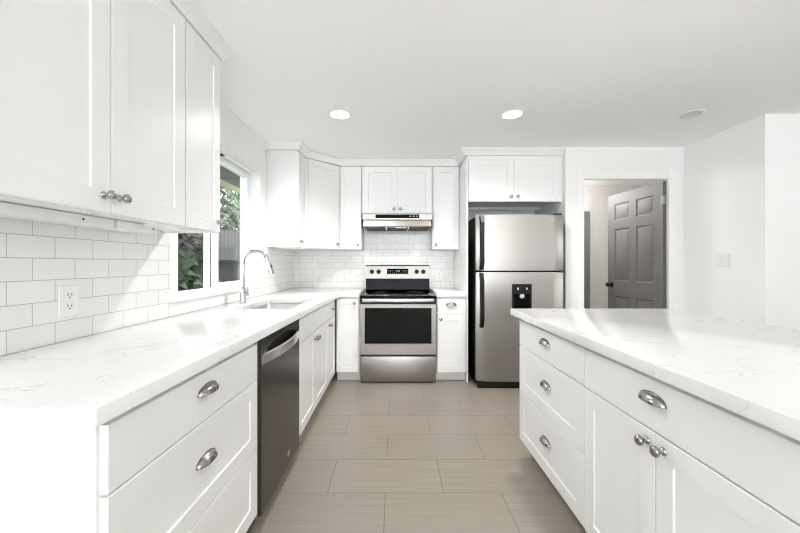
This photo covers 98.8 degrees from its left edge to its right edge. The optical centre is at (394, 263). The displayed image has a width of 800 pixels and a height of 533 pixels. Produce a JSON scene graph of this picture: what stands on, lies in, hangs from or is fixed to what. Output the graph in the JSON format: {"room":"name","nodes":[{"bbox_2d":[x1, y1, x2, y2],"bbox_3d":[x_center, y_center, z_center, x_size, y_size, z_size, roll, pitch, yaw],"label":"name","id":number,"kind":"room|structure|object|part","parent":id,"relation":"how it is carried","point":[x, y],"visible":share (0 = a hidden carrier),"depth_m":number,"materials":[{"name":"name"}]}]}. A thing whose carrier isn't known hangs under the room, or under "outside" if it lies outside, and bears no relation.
{"room":"kitchen","nodes":[
{"label":"kitchen","id":0,"kind":"room"},
{"bbox_2d":[0,100,290,356],"bbox_3d":[-1.327,0.015,-0.910,0.185,2.350,10.380,0,0,0],"label":"wall","id":1,"kind":"structure","parent":0,"point":[238,140],"depth_m":3.10,"materials":[{"name":"white paint"}]},
{"bbox_2d":[58,285,78,317],"bbox_3d":[-1.223,0.138,1.287,0.007,0.116,0.080,0,0,0],"label":"wall outlet","id":2,"kind":"object","parent":1,"relation":"attached to","point":[68,295],"visible":1,"depth_m":1.28,"materials":[{"name":"white plastic"}]},
{"bbox_2d":[65,302,73,310],"bbox_3d":[-1.221,0.159,1.287,0.002,0.028,0.033,0,0,0],"label":"socket","id":3,"kind":"object","parent":2,"relation":"attached to","point":[69,306],"depth_m":1.29,"materials":[{"name":"white plastic"}]},
{"bbox_2d":[65,291,73,298],"bbox_3d":[-1.221,0.117,1.287,0.002,0.028,0.033,0,0,0],"label":"socket","id":4,"kind":"object","parent":2,"relation":"attached to","point":[68,294],"depth_m":1.29,"materials":[{"name":"white plastic"}]},
{"bbox_2d":[0,0,184,226],"bbox_3d":[-1.064,-0.629,1.123,0.338,0.931,0.800,0,0,0],"label":"upper cabinet","id":5,"kind":"object","parent":1,"relation":"attached to","point":[92,92],"visible":1,"depth_m":1.07,"materials":[{"name":"white paint"}]},
{"bbox_3d":[-0.940,-0.626,0.924,0.020,0.918,0.396,0,0,0],"label":"door","id":6,"kind":"part","parent":5,"relation":"part of","materials":[{"name":"white paint"}]},
{"bbox_2d":[0,201,113,227],"bbox_3d":[-1.144,-0.158,1.045,0.092,0.034,0.600,0,0,0],"label":"light bar","id":7,"kind":"object","parent":5,"relation":"attached to","point":[7,210],"visible":1,"depth_m":1.11,"materials":[{"name":"white plastic"}]},
{"bbox_3d":[-0.912,-0.220,1.097,0.036,0.032,0.032,0,0,0],"label":"knob","id":8,"kind":"part","parent":5,"relation":"part of","materials":[{"name":"silver metal"}]},
{"bbox_3d":[-0.912,-0.220,1.159,0.036,0.032,0.032,0,0,0],"label":"knob","id":9,"kind":"part","parent":5,"relation":"part of","materials":[{"name":"silver metal"}]},
{"bbox_2d":[96,220,158,233],"bbox_3d":[-1.144,-0.158,1.480,0.092,0.034,0.240,0,0,0],"label":"light bar","id":10,"kind":"object","parent":5,"relation":"attached to","point":[123,226],"visible":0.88,"depth_m":1.45,"materials":[{"name":"white plastic"}]},
{"bbox_3d":[-0.940,-0.626,1.324,0.020,0.918,0.394,0,0,0],"label":"door","id":11,"kind":"part","parent":5,"relation":"part of","materials":[{"name":"white paint"}]},
{"bbox_2d":[169,0,233,60],"bbox_3d":[-1.058,-1.128,1.307,0.345,0.062,1.170,0,0,0],"label":"trim","id":12,"kind":"structure","parent":5,"relation":"on","point":[188,9],"depth_m":1.63,"materials":[{"name":"white paint"}]},
{"bbox_2d":[0,217,293,355],"bbox_3d":[-1.231,0.062,2.430,0.008,0.450,3.460,0,0,0],"label":"backsplash","id":13,"kind":"structure","parent":1,"relation":"attached to","point":[122,278],"depth_m":1.35,"materials":[{"name":"white tile"}]},
{"bbox_2d":[159,21,224,232],"bbox_3d":[-1.064,-0.629,1.675,0.338,0.931,0.304,0,0,0],"label":"upper cabinet","id":14,"kind":"object","parent":1,"relation":"attached to","point":[202,66],"visible":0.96,"depth_m":1.66,"materials":[{"name":"white paint"}]},
{"bbox_3d":[-0.940,-0.626,1.677,0.020,0.918,0.295,0,0,0],"label":"door","id":15,"kind":"part","parent":14,"relation":"part of","materials":[{"name":"white paint"}]},
{"bbox_3d":[-0.912,-0.220,1.801,0.036,0.032,0.032,0,0,0],"label":"knob","id":16,"kind":"part","parent":14,"relation":"part of","materials":[{"name":"silver metal"}]},
{"bbox_2d":[170,156,264,302],"bbox_3d":[-1.304,-0.317,2.531,0.182,1.056,1.327,0,0,0],"label":"window","id":17,"kind":"structure","parent":1,"relation":"in","point":[216,288],"depth_m":2.63,"materials":[{"name":"white plastic"}]},
{"bbox_3d":[-1.274,0.202,2.531,0.122,0.019,1.327,0,0,0],"label":"sill","id":18,"kind":"part","parent":17,"relation":"part of","materials":[{"name":"white paint"}]},
{"bbox_3d":[-1.349,-0.310,2.829,0.041,0.970,0.558,0,0,0],"label":"sliding sash","id":19,"kind":"part","parent":17,"relation":"part of","materials":[{"name":"white plastic"}]},
{"bbox_2d":[220,165,239,187],"bbox_3d":[-1.675,-0.953,4.150,0.509,0.034,6.700,0,0,0],"label":"ceiling","id":20,"kind":"structure","parent":1,"relation":"attached to","point":[226,175],"depth_m":3.73,"materials":[{"name":"grey"}]},
{"bbox_2d":[220,179,239,193],"bbox_3d":[-1.950,-0.968,4.150,0.040,0.165,6.700,0,0,0],"label":"trim","id":21,"kind":"structure","parent":1,"relation":"attached to","point":[223,183],"depth_m":4.02,"materials":[{"name":"beige wood"}]},
{"bbox_2d":[220,150,253,173],"bbox_3d":[-1.305,-0.830,2.546,0.032,0.030,1.170,0,0,0],"label":"blind headrail","id":22,"kind":"object","parent":1,"relation":"attached to","point":[222,153],"visible":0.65,"depth_m":2.79,"materials":[{"name":"white plastic"}]},
{"bbox_2d":[267,150,304,247],"bbox_3d":[-1.061,-0.629,3.424,0.344,0.931,0.247,0,0,0],"label":"upper cabinet","id":23,"kind":"object","parent":1,"relation":"attached to","point":[285,168],"visible":0.98,"depth_m":3.30,"materials":[{"name":"white paint"}]},
{"bbox_2d":[278,246,303,248],"bbox_3d":[-1.040,-0.164,3.440,0.240,0.022,0.060,0,0,0],"label":"light bar","id":24,"kind":"object","parent":23,"relation":"attached to","point":[302,247],"visible":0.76,"depth_m":3.41,"materials":[{"name":"white plastic"}]},
{"bbox_3d":[-0.935,-0.626,3.424,0.020,0.918,0.240,0,0,0],"label":"door","id":25,"kind":"part","parent":23,"relation":"part of","materials":[{"name":"white paint"}]},
{"bbox_2d":[264,141,564,166],"bbox_3d":[0.228,-1.128,3.553,2.922,0.062,0.634,0,0,0],"label":"trim","id":26,"kind":"structure","parent":23,"relation":"on","point":[299,146],"depth_m":3.47,"materials":[{"name":"white paint"}]},
{"bbox_2d":[287,158,339,249],"bbox_3d":[-0.924,-0.630,3.854,0.619,0.930,0.608,0,0,0],"label":"upper cabinet","id":27,"kind":"object","parent":1,"relation":"attached to","point":[322,180],"visible":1,"depth_m":3.67,"materials":[{"name":"white paint"}]},
{"bbox_3d":[-0.764,-0.626,3.693,0.381,0.918,0.020,0,0,-45],"label":"door","id":28,"kind":"part","parent":27,"relation":"part of","materials":[{"name":"white paint"}]},
{"bbox_2d":[293,210,533,361],"bbox_3d":[0.278,0.015,4.220,3.025,2.350,0.120,0,0,0],"label":"wall","id":29,"kind":"structure","parent":0,"point":[471,213],"depth_m":4.16,"materials":[{"name":"white paint"}]},
{"bbox_2d":[334,271,340,280],"bbox_3d":[-0.694,0.145,4.148,0.080,0.116,0.007,0,0,0],"label":"wall outlet","id":30,"kind":"object","parent":29,"relation":"attached to","point":[337,274],"visible":1,"depth_m":4.15,"materials":[{"name":"white plastic"}]},
{"bbox_2d":[340,166,363,249],"bbox_3d":[-0.497,-0.629,3.976,0.242,0.931,0.364,0,0,0],"label":"upper cabinet","id":31,"kind":"object","parent":29,"relation":"attached to","point":[351,216],"visible":1,"depth_m":3.83,"materials":[{"name":"white paint"}]},
{"bbox_2d":[294,230,453,287],"bbox_3d":[-0.254,-0.040,4.156,1.946,0.740,0.008,0,0,0],"label":"backsplash","id":32,"kind":"structure","parent":29,"relation":"attached to","point":[312,269],"depth_m":4.15,"materials":[{"name":"white tile"}]},
{"bbox_2d":[362,166,431,213],"bbox_3d":[0.023,-0.831,3.976,0.789,0.529,0.364,0,0,0],"label":"upper cabinet","id":33,"kind":"object","parent":29,"relation":"attached to","point":[385,189],"visible":1,"depth_m":3.83,"materials":[{"name":"white paint"}]},
{"bbox_3d":[-0.170,-0.827,3.840,0.381,0.516,0.020,0,0,0],"label":"door","id":34,"kind":"part","parent":33,"relation":"part of","materials":[{"name":"white paint"}]},
{"bbox_3d":[0.215,-0.827,3.840,0.381,0.516,0.020,0,0,0],"label":"door","id":35,"kind":"part","parent":33,"relation":"part of","materials":[{"name":"white paint"}]},
{"bbox_2d":[363,213,431,230],"bbox_3d":[0.025,-0.478,3.914,0.748,0.174,0.462,0,0,0],"label":"range hood","id":36,"kind":"object","parent":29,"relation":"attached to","point":[372,221],"visible":1,"depth_m":3.70,"materials":[{"name":"silver metal"}]},
{"bbox_3d":[0.025,-0.513,3.687,0.470,0.040,0.004,0,0,0],"label":"control panel","id":37,"kind":"part","parent":36,"relation":"part of","materials":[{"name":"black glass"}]},
{"bbox_2d":[436,271,442,279],"bbox_3d":[0.535,0.140,4.148,0.080,0.116,0.007,0,0,0],"label":"wall outlet","id":38,"kind":"object","parent":29,"relation":"attached to","point":[439,274],"visible":1,"depth_m":4.15,"materials":[{"name":"white plastic"}]},
{"bbox_2d":[430,166,458,249],"bbox_3d":[0.570,-0.629,3.976,0.299,0.931,0.364,0,0,0],"label":"upper cabinet","id":39,"kind":"object","parent":29,"relation":"attached to","point":[444,230],"visible":1,"depth_m":3.83,"materials":[{"name":"white paint"}]},
{"bbox_2d":[467,156,561,209],"bbox_3d":[1.212,-0.862,3.786,0.953,0.467,0.744,0,0,0],"label":"upper cabinet","id":40,"kind":"object","parent":29,"relation":"attached to","point":[494,182],"visible":0.99,"depth_m":3.46,"materials":[{"name":"white paint"}]},
{"bbox_3d":[0.968,-0.847,3.460,0.454,0.426,0.020,0,0,0],"label":"door","id":41,"kind":"part","parent":40,"relation":"part of","materials":[{"name":"white paint"}]},
{"bbox_3d":[1.426,-0.847,3.460,0.454,0.426,0.020,0,0,0],"label":"door","id":42,"kind":"part","parent":40,"relation":"part of","materials":[{"name":"white paint"}]},
{"bbox_2d":[246,362,586,532],"bbox_3d":[2.390,1.220,-0.450,7.620,0.060,11.300,0,0,0],"label":"floor","id":43,"kind":"structure","parent":0,"point":[440,456],"depth_m":1.98,"materials":[{"name":"beige tile"}]},
{"bbox_2d":[0,343,256,532],"bbox_3d":[-0.886,0.758,1.124,0.605,0.864,0.767,0,0,2],"label":"base cabinet","id":44,"kind":"object","parent":43,"relation":"on","point":[183,459],"visible":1,"depth_m":0.87,"materials":[{"name":"white paint"}]},
{"bbox_3d":[-0.619,0.649,1.115,0.020,0.289,0.749,0,0,2],"label":"drawer","id":45,"kind":"part","parent":44,"relation":"part of","materials":[{"name":"white paint"}]},
{"bbox_3d":[-0.619,0.424,1.115,0.020,0.152,0.749,0,0,2],"label":"drawer","id":46,"kind":"part","parent":44,"relation":"part of","materials":[{"name":"white paint"}]},
{"bbox_2d":[0,288,365,426],"bbox_3d":[-0.791,0.306,2.417,0.870,0.038,3.470,0,0,0],"label":"countertop","id":47,"kind":"structure","parent":44,"relation":"on","point":[92,380],"depth_m":1.02,"materials":[{"name":"white stone"}]},
{"bbox_2d":[239,249,273,302],"bbox_3d":[-1.017,0.089,2.520,0.255,0.395,0.054,0,0,0],"label":"faucet","id":48,"kind":"object","parent":47,"relation":"on","point":[243,293],"visible":1,"depth_m":2.51,"materials":[{"name":"silver metal"}]},
{"bbox_3d":[-1.085,0.197,2.516,0.036,0.072,0.041,0,0,0],"label":"lever","id":49,"kind":"part","parent":48,"relation":"part of","materials":[{"name":"silver metal"}]},
{"bbox_3d":[-1.027,0.035,2.523,0.208,0.285,0.027,0,0,-2],"label":"spout","id":50,"kind":"part","parent":48,"relation":"part of","materials":[{"name":"silver metal"}]},
{"bbox_2d":[253,304,299,308],"bbox_3d":[-0.858,0.426,2.510,0.421,0.200,0.676,0,0,0],"label":"sink","id":51,"kind":"object","parent":47,"relation":"in","point":[266,306],"visible":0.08,"depth_m":2.82,"materials":[{"name":"silver metal"}]},
{"bbox_3d":[-0.602,0.625,1.114,0.025,0.029,0.109,0,0,2],"label":"cup pull","id":52,"kind":"part","parent":44,"relation":"part of","materials":[{"name":"silver metal"}]},
{"bbox_3d":[-0.596,0.399,1.114,0.025,0.029,0.109,0,0,2],"label":"cup pull","id":53,"kind":"part","parent":44,"relation":"part of","materials":[{"name":"silver metal"}]},
{"bbox_3d":[-0.619,0.943,1.115,0.020,0.287,0.749,0,0,2],"label":"drawer","id":54,"kind":"part","parent":44,"relation":"part of","materials":[{"name":"white paint"}]},
{"bbox_2d":[254,319,298,517],"bbox_3d":[-0.868,0.761,1.815,0.620,0.858,0.611,0,0,0],"label":"dishwasher","id":55,"kind":"object","parent":43,"relation":"on","point":[277,379],"visible":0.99,"depth_m":1.71,"materials":[{"name":"grey metal"}]},
{"bbox_3d":[-0.627,0.726,1.513,0.042,0.788,0.006,0,0,0],"label":"trim","id":56,"kind":"part","parent":55,"relation":"part of","materials":[{"name":"silver metal"}]},
{"bbox_3d":[-0.580,0.428,1.819,0.044,0.048,0.572,0,0,0],"label":"handle","id":57,"kind":"part","parent":55,"relation":"part of","materials":[{"name":"silver metal"}]},
{"bbox_2d":[299,304,327,436],"bbox_3d":[-0.870,0.758,2.598,0.616,0.864,0.924,0,0,0],"label":"base cabinet","id":58,"kind":"object","parent":43,"relation":"on","point":[313,327],"visible":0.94,"depth_m":2.49,"materials":[{"name":"white paint"}]},
{"bbox_3d":[-0.608,0.795,2.361,0.020,0.581,0.435,0,0,0],"label":"door","id":59,"kind":"part","parent":58,"relation":"part of","materials":[{"name":"white paint"}]},
{"bbox_3d":[-0.608,0.424,2.600,0.020,0.152,0.914,0,0,0],"label":"drawer","id":60,"kind":"part","parent":58,"relation":"part of","materials":[{"name":"white paint"}]},
{"bbox_3d":[-0.608,0.795,2.820,0.020,0.581,0.475,0,0,0],"label":"door","id":61,"kind":"part","parent":58,"relation":"part of","materials":[{"name":"white paint"}]},
{"bbox_2d":[327,300,335,384],"bbox_3d":[-0.870,0.758,3.248,0.616,0.864,0.371,0,0,0],"label":"base cabinet","id":62,"kind":"object","parent":43,"relation":"on","point":[331,306],"visible":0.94,"depth_m":3.23,"materials":[{"name":"white paint"}]},
{"bbox_3d":[-0.608,0.424,3.243,0.020,0.152,0.354,0,0,0],"label":"drawer","id":63,"kind":"part","parent":62,"relation":"part of","materials":[{"name":"white paint"}]},
{"bbox_2d":[336,296,360,379],"bbox_3d":[-0.474,0.758,3.757,0.235,0.864,0.716,0,0,0],"label":"base cabinet","id":64,"kind":"object","parent":43,"relation":"on","point":[348,355],"visible":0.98,"depth_m":3.44,"materials":[{"name":"white paint"}]},
{"bbox_2d":[360,265,435,381],"bbox_3d":[0.031,0.601,3.754,0.762,1.178,0.752,0,0,0],"label":"stove","id":65,"kind":"object","parent":43,"relation":"on","point":[398,307],"visible":1,"depth_m":3.42,"materials":[{"name":"silver metal"}]},
{"bbox_3d":[0.031,1.048,3.439,0.756,0.252,0.042,0,0,0],"label":"storage drawer","id":66,"kind":"part","parent":65,"relation":"part of","materials":[{"name":"silver metal"}]},
{"bbox_3d":[0.031,0.247,4.067,0.744,0.150,0.125,0,0,0],"label":"vent panel","id":67,"kind":"part","parent":65,"relation":"part of","materials":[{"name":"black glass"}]},
{"bbox_3d":[0.031,0.652,3.437,0.756,0.500,0.046,0,0,0],"label":"oven door","id":68,"kind":"part","parent":65,"relation":"part of","materials":[{"name":"silver metal"}]},
{"bbox_3d":[0.031,0.360,3.400,0.712,0.036,0.044,0,0,0],"label":"handle","id":69,"kind":"part","parent":65,"relation":"part of","materials":[{"name":"silver metal"}]},
{"bbox_3d":[0.031,0.369,3.440,0.756,0.057,0.040,0,0,0],"label":"trim","id":70,"kind":"part","parent":65,"relation":"part of","materials":[{"name":"black plastic"}]},
{"bbox_2d":[360,291,435,297],"bbox_3d":[0.031,0.328,3.723,0.762,0.025,0.614,0,0,0],"label":"cooktop","id":71,"kind":"object","parent":65,"relation":"in","point":[367,294],"depth_m":3.55,"materials":[{"name":"black glass"}]},
{"bbox_2d":[436,296,465,379],"bbox_3d":[0.569,0.758,3.757,0.300,0.864,0.716,0,0,0],"label":"base cabinet","id":72,"kind":"object","parent":43,"relation":"on","point":[450,311],"visible":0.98,"depth_m":3.44,"materials":[{"name":"white paint"}]},
{"bbox_2d":[429,288,466,296],"bbox_3d":[0.568,0.306,3.786,0.303,0.038,0.732,0,0,0],"label":"countertop","id":73,"kind":"structure","parent":72,"relation":"on","point":[439,292],"depth_m":3.45,"materials":[{"name":"white stone"}]},
{"bbox_3d":[0.563,0.424,3.445,0.274,0.152,0.020,0,0,0],"label":"drawer","id":74,"kind":"part","parent":72,"relation":"part of","materials":[{"name":"white paint"}]},
{"bbox_3d":[0.563,0.795,3.445,0.274,0.581,0.020,0,0,0],"label":"door","id":75,"kind":"part","parent":72,"relation":"part of","materials":[{"name":"white paint"}]},
{"bbox_3d":[0.563,0.399,3.422,0.109,0.029,0.025,0,0,0],"label":"cup pull","id":76,"kind":"part","parent":72,"relation":"part of","materials":[{"name":"silver metal"}]},
{"bbox_2d":[454,157,467,381],"bbox_3d":[0.728,0.056,3.801,0.014,2.268,0.713,0,0,0],"label":"end panel","id":77,"kind":"object","parent":43,"relation":"on","point":[461,255],"visible":0.58,"depth_m":3.61,"materials":[{"name":"white paint"}]},
{"bbox_2d":[468,213,562,387],"bbox_3d":[1.194,0.352,3.638,0.835,1.676,0.834,0,0,0],"label":"fridge","id":78,"kind":"object","parent":43,"relation":"on","point":[515,261],"visible":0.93,"depth_m":3.26,"materials":[{"name":"silver metal"}]},
{"bbox_3d":[0.825,0.345,3.251,0.042,0.520,0.060,0,0,0],"label":"handle","id":79,"kind":"part","parent":78,"relation":"part of","materials":[{"name":"black plastic"}]},
{"bbox_3d":[0.825,-0.205,3.251,0.042,0.520,0.060,0,0,0],"label":"handle","id":80,"kind":"part","parent":78,"relation":"part of","materials":[{"name":"black plastic"}]},
{"bbox_3d":[1.194,0.598,3.290,0.835,1.040,0.070,0,0,0],"label":"door","id":81,"kind":"part","parent":78,"relation":"part of","materials":[{"name":"silver metal"}]},
{"bbox_3d":[1.194,-0.203,3.290,0.835,0.533,0.070,0,0,0],"label":"freezer door","id":82,"kind":"part","parent":78,"relation":"part of","materials":[{"name":"silver metal"}]},
{"bbox_2d":[520,320,587,527],"bbox_3d":[1.073,0.758,1.772,0.645,0.864,0.737,0,0,0],"label":"base cabinet","id":83,"kind":"object","parent":43,"relation":"on","point":[552,366],"visible":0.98,"depth_m":1.66,"materials":[{"name":"white paint"}]},
{"bbox_3d":[0.762,0.399,1.771,0.025,0.029,0.109,0,0,0],"label":"cup pull","id":84,"kind":"part","parent":83,"relation":"part of","materials":[{"name":"silver metal"}]},
{"bbox_3d":[0.768,0.909,1.771,0.025,0.029,0.109,0,0,0],"label":"cup pull","id":85,"kind":"part","parent":83,"relation":"part of","materials":[{"name":"silver metal"}]},
{"bbox_3d":[0.768,0.618,1.771,0.025,0.029,0.109,0,0,0],"label":"cup pull","id":86,"kind":"part","parent":83,"relation":"part of","materials":[{"name":"silver metal"}]},
{"bbox_3d":[0.785,0.934,1.770,0.020,0.296,0.730,0,0,0],"label":"drawer","id":87,"kind":"part","parent":83,"relation":"part of","materials":[{"name":"white paint"}]},
{"bbox_3d":[0.785,0.643,1.770,0.020,0.276,0.730,0,0,0],"label":"drawer","id":88,"kind":"part","parent":83,"relation":"part of","materials":[{"name":"white paint"}]},
{"bbox_3d":[0.785,0.424,1.770,0.020,0.152,0.730,0,0,0],"label":"drawer","id":89,"kind":"part","parent":83,"relation":"part of","materials":[{"name":"white paint"}]},
{"bbox_2d":[585,349,799,532],"bbox_3d":[1.067,0.758,1.022,0.656,0.864,0.762,0,0,0],"label":"base cabinet","id":90,"kind":"object","parent":43,"relation":"on","point":[661,457],"visible":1,"depth_m":0.95,"materials":[{"name":"white paint"}]},
{"bbox_3d":[0.785,0.795,1.212,0.020,0.581,0.378,0,0,0],"label":"door","id":91,"kind":"part","parent":90,"relation":"part of","materials":[{"name":"white paint"}]},
{"bbox_3d":[0.757,0.541,1.054,0.036,0.032,0.032,0,0,0],"label":"knob","id":92,"kind":"part","parent":90,"relation":"part of","materials":[{"name":"silver metal"}]},
{"bbox_3d":[0.762,0.399,1.031,0.025,0.029,0.109,0,0,0],"label":"cup pull","id":93,"kind":"part","parent":90,"relation":"part of","materials":[{"name":"silver metal"}]},
{"bbox_3d":[0.757,0.541,0.990,0.036,0.032,0.032,0,0,0],"label":"knob","id":94,"kind":"part","parent":90,"relation":"part of","materials":[{"name":"silver metal"}]},
{"bbox_3d":[0.785,0.795,0.831,0.020,0.581,0.378,0,0,0],"label":"door","id":95,"kind":"part","parent":90,"relation":"part of","materials":[{"name":"white paint"}]},
{"bbox_3d":[1.073,0.758,0.271,0.645,0.864,0.737,0,0,0],"label":"base cabinet","id":96,"kind":"object","parent":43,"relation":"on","visible":0},
{"bbox_2d":[510,309,799,440],"bbox_3d":[1.244,0.306,1.032,1.001,0.038,2.363,0,0,0],"label":"countertop","id":97,"kind":"structure","parent":96,"relation":"on","point":[749,370],"depth_m":1.14,"materials":[{"name":"white stone"}]},
{"bbox_2d":[194,0,799,184],"bbox_3d":[2.390,-1.200,-0.450,7.620,0.080,11.300,0,0,0],"label":"ceiling","id":98,"kind":"structure","parent":0,"point":[416,79],"depth_m":2.06,"materials":[{"name":"white paint"}]},
{"bbox_2d":[328,109,351,119],"bbox_3d":[-0.427,-1.156,2.660,0.184,0.007,0.184,0,0,0],"label":"recessed light","id":99,"kind":"object","parent":98,"relation":"in","point":[339,114],"visible":1,"depth_m":2.65,"materials":[{"name":"white paint"}]},
{"bbox_2d":[500,109,524,119],"bbox_3d":[0.907,-1.156,2.660,0.184,0.007,0.184,0,0,0],"label":"recessed light","id":100,"kind":"object","parent":98,"relation":"in","point":[511,114],"visible":1,"depth_m":2.65,"materials":[{"name":"white paint"}]},
{"bbox_2d":[675,109,705,119],"bbox_3d":[2.290,-1.156,2.660,0.184,0.007,0.184,0,0,0],"label":"recessed light","id":101,"kind":"object","parent":98,"relation":"in","point":[690,114],"visible":1,"depth_m":2.65,"materials":[{"name":"white paint"}]},
{"bbox_2d":[534,155,562,271],"bbox_3d":[1.740,0.015,3.805,0.100,2.350,0.710,0,0,0],"label":"panel","id":102,"kind":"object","parent":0,"point":[555,207],"depth_m":3.66,"materials":[{"name":"white paint"}]},
{"bbox_2d":[584,185,646,308],"bbox_3d":[2.895,0.015,5.110,2.210,2.350,0.120,0,0,0],"label":"wall","id":103,"kind":"structure","parent":0,"point":[595,196],"depth_m":5.05,"materials":[{"name":"grey paint"}]},
{"bbox_2d":[584,211,589,308],"bbox_3d":[2.450,0.210,5.030,0.800,1.960,0.035,0,0,0],"label":"door","id":104,"kind":"structure","parent":103,"relation":"in","point":[586,213],"depth_m":5.01,"materials":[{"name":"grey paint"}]},
{"bbox_2d":[584,207,592,308],"bbox_3d":[2.430,0.175,5.042,0.960,2.030,0.016,0,0,0],"label":"trim","id":105,"kind":"structure","parent":103,"relation":"attached to","point":[590,209],"depth_m":5.03,"materials":[{"name":"grey paint"}]},
{"bbox_2d":[563,147,683,311],"bbox_3d":[2.275,0.015,3.425,1.170,2.350,0.050,0,0,0],"label":"wall","id":106,"kind":"structure","parent":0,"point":[575,159],"depth_m":3.40,"materials":[{"name":"white paint"}]},
{"bbox_2d":[666,183,666,308],"bbox_3d":[3.950,0.015,4.250,0.100,2.350,1.600,0,0,0],"label":"wall","id":107,"kind":"structure","parent":0,"point":[666,183],"depth_m":4.93,"materials":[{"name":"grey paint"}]},
{"bbox_2d":[684,121,748,321],"bbox_3d":[2.920,0.015,3.110,0.120,2.350,0.680,0,0,0],"label":"wall","id":108,"kind":"structure","parent":0,"point":[716,166],"depth_m":3.03,"materials":[{"name":"white paint"}]},
{"bbox_2d":[577,171,675,309],"bbox_3d":[2.292,0.136,3.421,0.980,2.108,0.058,0,0,0],"label":"door frame","id":109,"kind":"structure","parent":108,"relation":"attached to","point":[581,175],"depth_m":3.39,"materials":[{"name":"white paint"}]},
{"bbox_2d":[605,181,665,308],"bbox_3d":[2.691,0.173,3.851,0.171,2.018,0.819,0,0,-4],"label":"door","id":110,"kind":"structure","parent":109,"relation":"in","point":[636,217],"depth_m":3.79,"materials":[{"name":"grey paint"}]},
{"bbox_3d":[2.614,0.252,4.191,0.068,0.064,0.064,0,0,-4],"label":"knob","id":111,"kind":"part","parent":110,"relation":"part of","materials":[{"name":"brown metal"}]},
{"bbox_2d":[716,253,729,266],"bbox_3d":[2.854,-0.035,2.990,0.010,0.120,0.120,0,0,0],"label":"light switch","id":112,"kind":"object","parent":108,"relation":"attached to","point":[722,259],"visible":1,"depth_m":2.98,"materials":[{"name":"white plastic"}]},
{"bbox_2d":[749,114,799,330],"bbox_3d":[4.530,0.015,2.710,3.340,2.350,0.120,0,0,0],"label":"wall","id":113,"kind":"structure","parent":0,"point":[774,139],"depth_m":2.65,"materials":[{"name":"white paint"}]},
{"label":"outside","id":114,"kind":"structure","parent":0,"visible":0},
{"bbox_3d":[-5.215,1.390,6.500,7.570,0.100,15.000,0,0,0],"label":"ground","id":115,"kind":"structure","parent":114,"visible":0},
{"bbox_2d":[178,233,220,290],"bbox_3d":[-2.317,0.410,3.609,0.970,2.027,0.987,0,0,35],"label":"shrub","id":116,"kind":"object","parent":115,"relation":"on","point":[186,261],"visible":0.12,"depth_m":3.46,"materials":[{"name":"green plant"}]},
{"bbox_2d":[178,229,239,289],"bbox_3d":[-3.355,0.315,6.150,0.150,2.050,5.100,0,0,0],"label":"fence","id":117,"kind":"object","parent":115,"relation":"on","point":[228,241],"visible":0.07,"depth_m":6.68,"materials":[{"name":"grey wood"}]},
{"bbox_2d":[200,259,239,281],"bbox_3d":[-2.680,0.635,5.570,0.620,1.410,0.740,0,0,0],"label":"bin","id":118,"kind":"object","parent":115,"relation":"on","point":[228,269],"visible":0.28,"depth_m":5.22,"materials":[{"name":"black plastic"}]},
{"bbox_3d":[-2.680,-0.041,5.550,0.620,0.059,0.700,0,0,0],"label":"lid","id":119,"kind":"part","parent":118,"relation":"part of","materials":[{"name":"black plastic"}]},
{"bbox_2d":[220,186,239,232],"bbox_3d":[-4.904,-0.646,8.405,2.613,3.984,2.589,0,0,-44],"label":"tree","id":120,"kind":"object","parent":115,"relation":"on","point":[229,210],"visible":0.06,"depth_m":8.06,"materials":[{"name":"green plant"}]}
]}

